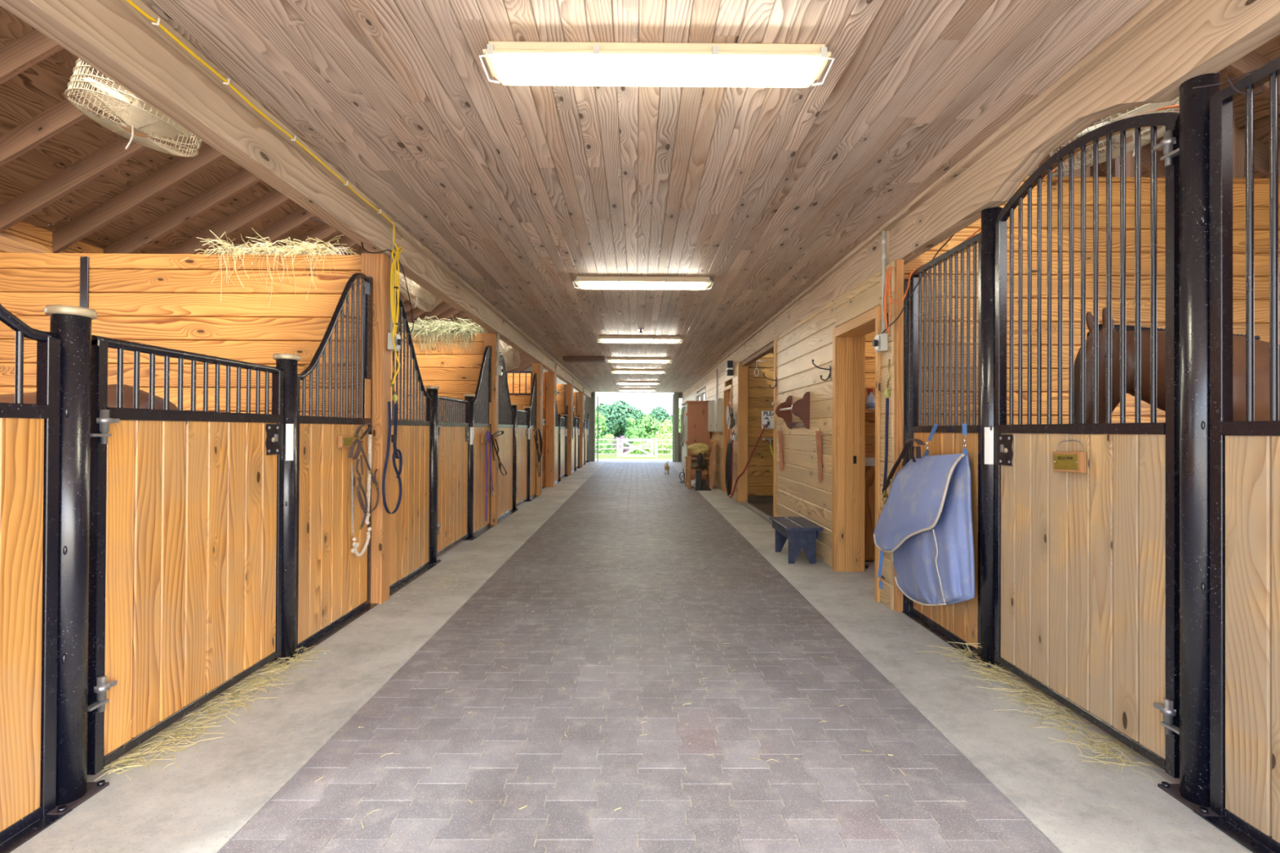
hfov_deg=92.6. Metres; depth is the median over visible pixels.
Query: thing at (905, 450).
halter
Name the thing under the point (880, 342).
outlet
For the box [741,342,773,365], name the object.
trim
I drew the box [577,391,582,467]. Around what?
timber post
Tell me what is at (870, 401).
spray bottle
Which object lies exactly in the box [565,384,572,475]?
timber post
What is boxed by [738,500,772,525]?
trim
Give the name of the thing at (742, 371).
trim
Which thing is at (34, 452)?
door
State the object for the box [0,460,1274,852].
floor
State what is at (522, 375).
wall
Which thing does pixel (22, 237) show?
wall
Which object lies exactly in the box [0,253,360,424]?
wall
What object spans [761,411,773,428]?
sign
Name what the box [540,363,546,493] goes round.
outlet
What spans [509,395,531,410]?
wall
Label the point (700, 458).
iron stand
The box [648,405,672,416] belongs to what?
tree
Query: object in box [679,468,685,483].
scraper
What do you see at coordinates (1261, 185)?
wall
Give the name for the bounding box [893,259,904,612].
timber post
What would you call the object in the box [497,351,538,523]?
stall
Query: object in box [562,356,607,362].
beam
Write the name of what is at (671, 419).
tree
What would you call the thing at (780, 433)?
board
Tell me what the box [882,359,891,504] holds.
strap
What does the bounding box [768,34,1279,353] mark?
ceiling
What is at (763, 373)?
coat hook
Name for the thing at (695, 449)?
jacket
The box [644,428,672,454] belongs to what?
shrub
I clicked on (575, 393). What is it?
wall
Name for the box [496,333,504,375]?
outlet
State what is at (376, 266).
timber post
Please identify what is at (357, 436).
halter
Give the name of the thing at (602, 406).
tree
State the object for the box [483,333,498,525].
timber post
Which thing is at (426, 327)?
clump
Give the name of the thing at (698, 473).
canister
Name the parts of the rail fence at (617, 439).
rail, rail, rail, post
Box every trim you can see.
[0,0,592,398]
[593,391,678,462]
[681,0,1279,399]
[737,335,865,571]
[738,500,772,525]
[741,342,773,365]
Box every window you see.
[678,398,682,432]
[695,388,706,400]
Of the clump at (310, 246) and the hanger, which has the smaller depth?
the clump at (310, 246)
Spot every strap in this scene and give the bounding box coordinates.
[382,360,402,513]
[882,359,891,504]
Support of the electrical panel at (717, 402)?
attached to the wall at (799, 492)
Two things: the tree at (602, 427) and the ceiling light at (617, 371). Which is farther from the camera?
the tree at (602, 427)
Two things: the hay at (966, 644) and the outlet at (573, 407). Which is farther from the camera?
the outlet at (573, 407)
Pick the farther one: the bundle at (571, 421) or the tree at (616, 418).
the tree at (616, 418)
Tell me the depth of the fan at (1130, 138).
2.98 m
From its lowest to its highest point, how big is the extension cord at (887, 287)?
0.810 m
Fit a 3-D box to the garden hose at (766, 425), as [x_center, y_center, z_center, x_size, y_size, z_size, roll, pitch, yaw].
[1.959,0.633,11.157,1.007,1.392,0.447,0,0,36]
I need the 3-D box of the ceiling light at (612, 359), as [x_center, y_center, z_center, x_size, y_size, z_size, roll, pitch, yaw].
[-0.019,-1.421,13.108,1.425,0.104,0.188,0,0,0]
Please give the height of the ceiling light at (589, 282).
0.104 m
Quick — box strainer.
[725,396,734,429]
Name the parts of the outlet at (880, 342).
plate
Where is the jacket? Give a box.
[687,443,710,455]
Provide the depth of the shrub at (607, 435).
71.69 m
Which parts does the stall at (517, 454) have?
board panel, round post, door, rail, round post, board panel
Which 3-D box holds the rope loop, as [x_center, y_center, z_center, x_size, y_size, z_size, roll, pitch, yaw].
[2.116,-1.041,11.019,0.250,0.287,0.020,0,0,0]
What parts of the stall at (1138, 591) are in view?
board panel, round post, plate, latch plate, door, rail, plate, round post, board panel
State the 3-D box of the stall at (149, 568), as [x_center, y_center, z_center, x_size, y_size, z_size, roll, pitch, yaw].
[-1.994,0.095,2.739,0.146,2.422,3.602,0,0,0]
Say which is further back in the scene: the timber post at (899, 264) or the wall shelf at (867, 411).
the wall shelf at (867, 411)
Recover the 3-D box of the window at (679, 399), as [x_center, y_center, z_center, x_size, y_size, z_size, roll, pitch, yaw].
[1.666,-0.456,25.148,0.170,1.420,0.030,0,0,0]
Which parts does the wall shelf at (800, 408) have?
rail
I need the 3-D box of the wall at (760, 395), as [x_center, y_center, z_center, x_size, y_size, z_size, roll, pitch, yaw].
[3.754,-0.035,9.662,3.580,2.580,3.000,0,0,0]
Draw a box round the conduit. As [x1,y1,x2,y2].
[715,368,717,398]
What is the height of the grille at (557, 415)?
2.423 m
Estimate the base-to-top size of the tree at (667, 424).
4.714 m
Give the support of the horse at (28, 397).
on the floor
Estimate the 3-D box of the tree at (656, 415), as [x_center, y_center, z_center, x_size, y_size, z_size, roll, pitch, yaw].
[3.539,0.615,121.695,9.282,8.769,8.615,0,0,0]
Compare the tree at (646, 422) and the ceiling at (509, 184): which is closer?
the ceiling at (509, 184)
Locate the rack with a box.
[217,246,347,254]
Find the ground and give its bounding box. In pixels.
[595,451,672,461]
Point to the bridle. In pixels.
(493, 442)
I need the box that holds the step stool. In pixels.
[768,516,823,564]
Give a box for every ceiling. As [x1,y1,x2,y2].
[0,5,535,371]
[141,0,1152,392]
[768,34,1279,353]
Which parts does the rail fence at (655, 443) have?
post, rail, rail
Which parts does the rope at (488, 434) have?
chain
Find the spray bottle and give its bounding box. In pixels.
[866,388,875,409]
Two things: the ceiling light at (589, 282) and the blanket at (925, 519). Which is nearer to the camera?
the blanket at (925, 519)
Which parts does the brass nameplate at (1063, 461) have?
brass plate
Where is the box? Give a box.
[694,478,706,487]
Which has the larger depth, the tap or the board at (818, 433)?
the tap
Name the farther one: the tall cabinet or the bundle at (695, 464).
the tall cabinet
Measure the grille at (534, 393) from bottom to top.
2.412 m
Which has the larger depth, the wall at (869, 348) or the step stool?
the wall at (869, 348)
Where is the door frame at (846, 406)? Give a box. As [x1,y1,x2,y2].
[831,306,894,602]
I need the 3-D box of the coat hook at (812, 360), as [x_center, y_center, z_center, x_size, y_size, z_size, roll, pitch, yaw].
[1.737,-0.540,5.864,0.182,0.207,0.024,0,0,0]
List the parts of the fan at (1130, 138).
motor, blade, pull cord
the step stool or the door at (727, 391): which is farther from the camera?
the door at (727, 391)
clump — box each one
[180,227,359,308]
[399,314,488,360]
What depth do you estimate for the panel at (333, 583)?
3.97 m
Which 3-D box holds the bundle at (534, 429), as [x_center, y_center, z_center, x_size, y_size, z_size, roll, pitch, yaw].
[-1.922,0.503,11.505,0.045,0.932,0.970,0,0,0]
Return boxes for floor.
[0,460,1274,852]
[747,495,773,516]
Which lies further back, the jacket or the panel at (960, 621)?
the jacket
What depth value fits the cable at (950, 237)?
4.22 m
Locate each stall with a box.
[0,272,377,852]
[389,292,494,596]
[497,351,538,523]
[555,403,568,484]
[571,411,581,473]
[582,413,589,466]
[902,56,1279,852]
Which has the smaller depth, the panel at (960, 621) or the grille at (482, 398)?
the panel at (960, 621)
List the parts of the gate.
rail, rail, rail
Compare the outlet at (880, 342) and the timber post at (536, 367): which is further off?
the timber post at (536, 367)
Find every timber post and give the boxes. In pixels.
[360,253,391,604]
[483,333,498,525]
[532,363,541,495]
[545,372,555,487]
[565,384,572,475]
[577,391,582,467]
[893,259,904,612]
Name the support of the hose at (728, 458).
hanging from the hanger
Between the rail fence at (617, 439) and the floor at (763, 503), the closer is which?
the floor at (763, 503)
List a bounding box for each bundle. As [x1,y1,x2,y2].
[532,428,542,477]
[571,421,573,439]
[690,456,707,468]
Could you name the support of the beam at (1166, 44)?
attached to the wall at (799, 492)
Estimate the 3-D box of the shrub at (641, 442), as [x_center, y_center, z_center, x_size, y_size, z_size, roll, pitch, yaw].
[0.372,2.078,64.021,2.919,1.840,2.362,0,0,-17]
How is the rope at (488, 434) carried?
hanging from the timber post at (489, 339)
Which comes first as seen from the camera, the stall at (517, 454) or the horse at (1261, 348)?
the horse at (1261, 348)
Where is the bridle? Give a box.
[490,431,506,475]
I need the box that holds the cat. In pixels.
[664,462,669,475]
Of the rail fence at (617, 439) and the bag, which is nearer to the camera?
the bag
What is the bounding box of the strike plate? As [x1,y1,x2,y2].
[853,456,856,463]
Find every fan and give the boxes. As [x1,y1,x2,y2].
[64,57,202,156]
[395,270,441,311]
[499,340,519,371]
[1048,95,1179,170]
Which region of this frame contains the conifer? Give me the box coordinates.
[624,416,639,453]
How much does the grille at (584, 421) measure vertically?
2.422 m
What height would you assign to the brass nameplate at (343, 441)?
0.075 m
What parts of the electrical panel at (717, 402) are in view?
panel door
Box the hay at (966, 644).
[946,641,1011,674]
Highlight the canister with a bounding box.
[695,470,702,488]
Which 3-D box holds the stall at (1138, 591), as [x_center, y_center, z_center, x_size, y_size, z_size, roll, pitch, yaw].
[1.972,0.014,2.707,0.146,2.622,3.490,0,0,0]
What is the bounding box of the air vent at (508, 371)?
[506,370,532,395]
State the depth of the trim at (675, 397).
24.99 m
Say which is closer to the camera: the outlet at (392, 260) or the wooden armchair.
the outlet at (392, 260)
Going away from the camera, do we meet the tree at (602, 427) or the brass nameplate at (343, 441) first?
the brass nameplate at (343, 441)
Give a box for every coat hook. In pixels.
[763,373,777,388]
[811,359,831,381]
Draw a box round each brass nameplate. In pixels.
[337,435,352,447]
[480,434,486,442]
[1052,440,1086,472]
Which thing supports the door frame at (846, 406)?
in the wall at (799, 492)
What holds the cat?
on the floor at (717, 825)
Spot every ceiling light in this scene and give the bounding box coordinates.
[478,40,835,86]
[572,275,713,288]
[596,335,683,342]
[605,357,672,363]
[611,368,666,373]
[615,381,660,384]
[618,388,656,391]
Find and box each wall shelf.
[774,391,809,429]
[865,409,875,413]
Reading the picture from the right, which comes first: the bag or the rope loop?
the rope loop
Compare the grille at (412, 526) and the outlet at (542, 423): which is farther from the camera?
the outlet at (542, 423)
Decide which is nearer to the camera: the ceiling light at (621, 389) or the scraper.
the scraper
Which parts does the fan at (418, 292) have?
blade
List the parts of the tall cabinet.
cabinet door, cabinet door, cornice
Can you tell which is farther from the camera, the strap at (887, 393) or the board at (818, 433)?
the board at (818, 433)
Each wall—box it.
[0,221,103,253]
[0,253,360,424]
[391,333,483,426]
[507,372,546,486]
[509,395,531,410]
[524,366,706,462]
[556,383,565,417]
[573,391,577,417]
[681,261,894,609]
[747,353,773,495]
[865,331,875,457]
[904,101,1279,460]
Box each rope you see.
[351,434,372,556]
[484,430,498,521]
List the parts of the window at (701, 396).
pane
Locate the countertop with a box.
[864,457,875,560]
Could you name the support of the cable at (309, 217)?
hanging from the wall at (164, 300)
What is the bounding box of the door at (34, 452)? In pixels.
[0,303,72,852]
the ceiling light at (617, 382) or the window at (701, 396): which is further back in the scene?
the ceiling light at (617, 382)
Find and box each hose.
[724,441,731,496]
[728,424,768,497]
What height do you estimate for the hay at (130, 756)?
0.031 m
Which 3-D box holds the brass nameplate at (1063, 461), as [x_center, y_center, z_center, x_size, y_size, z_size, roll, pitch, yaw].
[1.931,0.135,2.757,0.034,0.148,0.178,0,0,0]
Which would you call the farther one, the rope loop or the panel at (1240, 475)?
the rope loop
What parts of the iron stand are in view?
handle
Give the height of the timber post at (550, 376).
2.603 m
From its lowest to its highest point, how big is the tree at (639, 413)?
8.894 m
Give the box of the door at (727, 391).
[723,384,733,496]
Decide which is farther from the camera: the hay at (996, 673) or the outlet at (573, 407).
the outlet at (573, 407)
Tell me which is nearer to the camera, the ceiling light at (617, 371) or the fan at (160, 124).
the fan at (160, 124)
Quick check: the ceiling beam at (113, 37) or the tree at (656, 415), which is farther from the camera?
the tree at (656, 415)
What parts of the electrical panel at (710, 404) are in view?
panel door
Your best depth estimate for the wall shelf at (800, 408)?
6.57 m
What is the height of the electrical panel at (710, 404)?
0.730 m
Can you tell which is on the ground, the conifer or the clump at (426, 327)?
the conifer
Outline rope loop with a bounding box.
[754,360,764,376]
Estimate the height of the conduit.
0.830 m
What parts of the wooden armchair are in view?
leg, leg, seat, armrest, rail, leg, backrest, leg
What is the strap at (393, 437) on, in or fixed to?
hanging from the timber post at (376, 266)
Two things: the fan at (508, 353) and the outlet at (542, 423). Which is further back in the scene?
the outlet at (542, 423)
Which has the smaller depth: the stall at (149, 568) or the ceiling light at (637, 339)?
the stall at (149, 568)
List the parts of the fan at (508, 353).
blade, motor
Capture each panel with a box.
[295,272,377,654]
[707,400,714,431]
[714,398,722,431]
[902,231,981,660]
[1193,56,1279,852]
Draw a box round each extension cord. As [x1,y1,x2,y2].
[125,0,403,384]
[883,104,1179,334]
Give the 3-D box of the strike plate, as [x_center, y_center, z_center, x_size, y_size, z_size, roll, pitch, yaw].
[1.978,0.308,5.654,0.045,0.070,0.008,0,0,0]
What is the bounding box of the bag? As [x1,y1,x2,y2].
[687,480,695,487]
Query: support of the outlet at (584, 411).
attached to the timber post at (580, 393)
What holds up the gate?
on the ground
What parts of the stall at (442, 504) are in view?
board panel, round post, door, rail, latch plate, round post, board panel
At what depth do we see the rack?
4.72 m
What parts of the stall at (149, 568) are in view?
board panel, round post, plate, door, rail, latch plate, plate, round post, board panel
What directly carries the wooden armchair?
on the floor at (717, 825)
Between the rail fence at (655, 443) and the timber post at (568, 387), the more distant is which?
the rail fence at (655, 443)
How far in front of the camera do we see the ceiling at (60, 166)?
5.80 m
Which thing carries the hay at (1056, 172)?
on the wall at (1261, 185)
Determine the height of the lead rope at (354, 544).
0.854 m
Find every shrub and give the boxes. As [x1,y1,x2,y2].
[595,433,616,453]
[598,432,620,453]
[612,436,617,448]
[619,435,630,453]
[628,438,653,453]
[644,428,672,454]
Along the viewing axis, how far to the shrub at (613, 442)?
67.79 m
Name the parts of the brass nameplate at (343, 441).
brass plate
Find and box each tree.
[595,403,618,450]
[595,409,607,448]
[600,400,646,448]
[622,407,645,447]
[635,413,661,444]
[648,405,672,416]
[648,408,671,431]
[653,419,672,452]
[666,416,672,433]
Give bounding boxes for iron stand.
[694,449,711,490]
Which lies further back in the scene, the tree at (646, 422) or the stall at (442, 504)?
the tree at (646, 422)
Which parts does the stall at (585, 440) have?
board panel, round post, round post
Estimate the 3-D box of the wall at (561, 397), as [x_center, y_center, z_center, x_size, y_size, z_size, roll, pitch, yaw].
[-3.938,0.076,17.630,3.570,2.615,0.075,0,0,0]
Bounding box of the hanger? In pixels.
[729,433,737,441]
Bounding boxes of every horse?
[0,383,177,421]
[1073,307,1279,435]
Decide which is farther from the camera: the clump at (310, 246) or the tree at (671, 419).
the tree at (671, 419)
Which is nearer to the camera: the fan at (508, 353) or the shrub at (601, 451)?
the fan at (508, 353)
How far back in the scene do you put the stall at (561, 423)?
15.99 m
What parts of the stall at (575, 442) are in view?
board panel, round post, round post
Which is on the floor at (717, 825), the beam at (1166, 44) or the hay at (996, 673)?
the hay at (996, 673)
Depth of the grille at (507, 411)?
9.25 m
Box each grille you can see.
[389,292,436,596]
[473,345,494,537]
[497,351,516,523]
[529,373,538,500]
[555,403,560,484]
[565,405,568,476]
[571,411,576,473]
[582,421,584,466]
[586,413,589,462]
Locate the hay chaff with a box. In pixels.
[308,546,502,657]
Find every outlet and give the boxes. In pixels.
[386,304,402,351]
[391,242,394,265]
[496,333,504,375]
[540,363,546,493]
[555,364,559,403]
[572,377,575,421]
[582,386,585,422]
[872,230,888,352]
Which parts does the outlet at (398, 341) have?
plate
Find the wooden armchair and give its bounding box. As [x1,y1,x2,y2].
[684,439,717,488]
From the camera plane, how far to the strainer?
11.41 m
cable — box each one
[309,217,413,340]
[880,234,954,333]
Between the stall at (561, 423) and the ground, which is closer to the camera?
the stall at (561, 423)
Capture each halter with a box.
[348,423,379,529]
[881,439,924,497]
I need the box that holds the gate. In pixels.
[620,439,653,457]
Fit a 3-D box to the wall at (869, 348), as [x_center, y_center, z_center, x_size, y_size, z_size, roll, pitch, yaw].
[3.795,-0.091,6.998,3.530,2.900,0.050,0,0,0]
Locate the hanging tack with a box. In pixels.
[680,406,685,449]
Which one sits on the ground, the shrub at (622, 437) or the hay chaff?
the shrub at (622, 437)
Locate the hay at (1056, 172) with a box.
[1029,159,1091,177]
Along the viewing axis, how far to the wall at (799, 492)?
6.36 m
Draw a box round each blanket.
[873,423,974,605]
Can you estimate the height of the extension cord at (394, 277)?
1.193 m
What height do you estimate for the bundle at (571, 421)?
0.534 m
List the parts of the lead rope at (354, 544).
chain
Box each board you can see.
[777,426,783,471]
[815,425,822,483]
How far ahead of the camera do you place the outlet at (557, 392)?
13.94 m
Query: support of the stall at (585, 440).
on the floor at (717, 825)
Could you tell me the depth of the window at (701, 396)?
17.55 m
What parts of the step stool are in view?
leg, seat, leg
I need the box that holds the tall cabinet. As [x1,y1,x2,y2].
[680,400,710,479]
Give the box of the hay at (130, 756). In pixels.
[93,645,334,781]
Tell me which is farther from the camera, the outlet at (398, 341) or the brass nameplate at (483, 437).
the brass nameplate at (483, 437)
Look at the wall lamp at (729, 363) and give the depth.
11.72 m
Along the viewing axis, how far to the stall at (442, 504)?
5.88 m
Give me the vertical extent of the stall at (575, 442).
2.419 m
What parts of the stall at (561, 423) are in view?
board panel, round post, door, round post, board panel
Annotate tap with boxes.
[761,437,773,444]
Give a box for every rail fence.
[595,437,619,457]
[653,438,672,457]
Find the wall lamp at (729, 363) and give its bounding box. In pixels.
[726,360,733,376]
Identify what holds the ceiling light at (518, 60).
attached to the ceiling at (509, 184)
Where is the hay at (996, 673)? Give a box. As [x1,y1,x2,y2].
[919,641,1173,783]

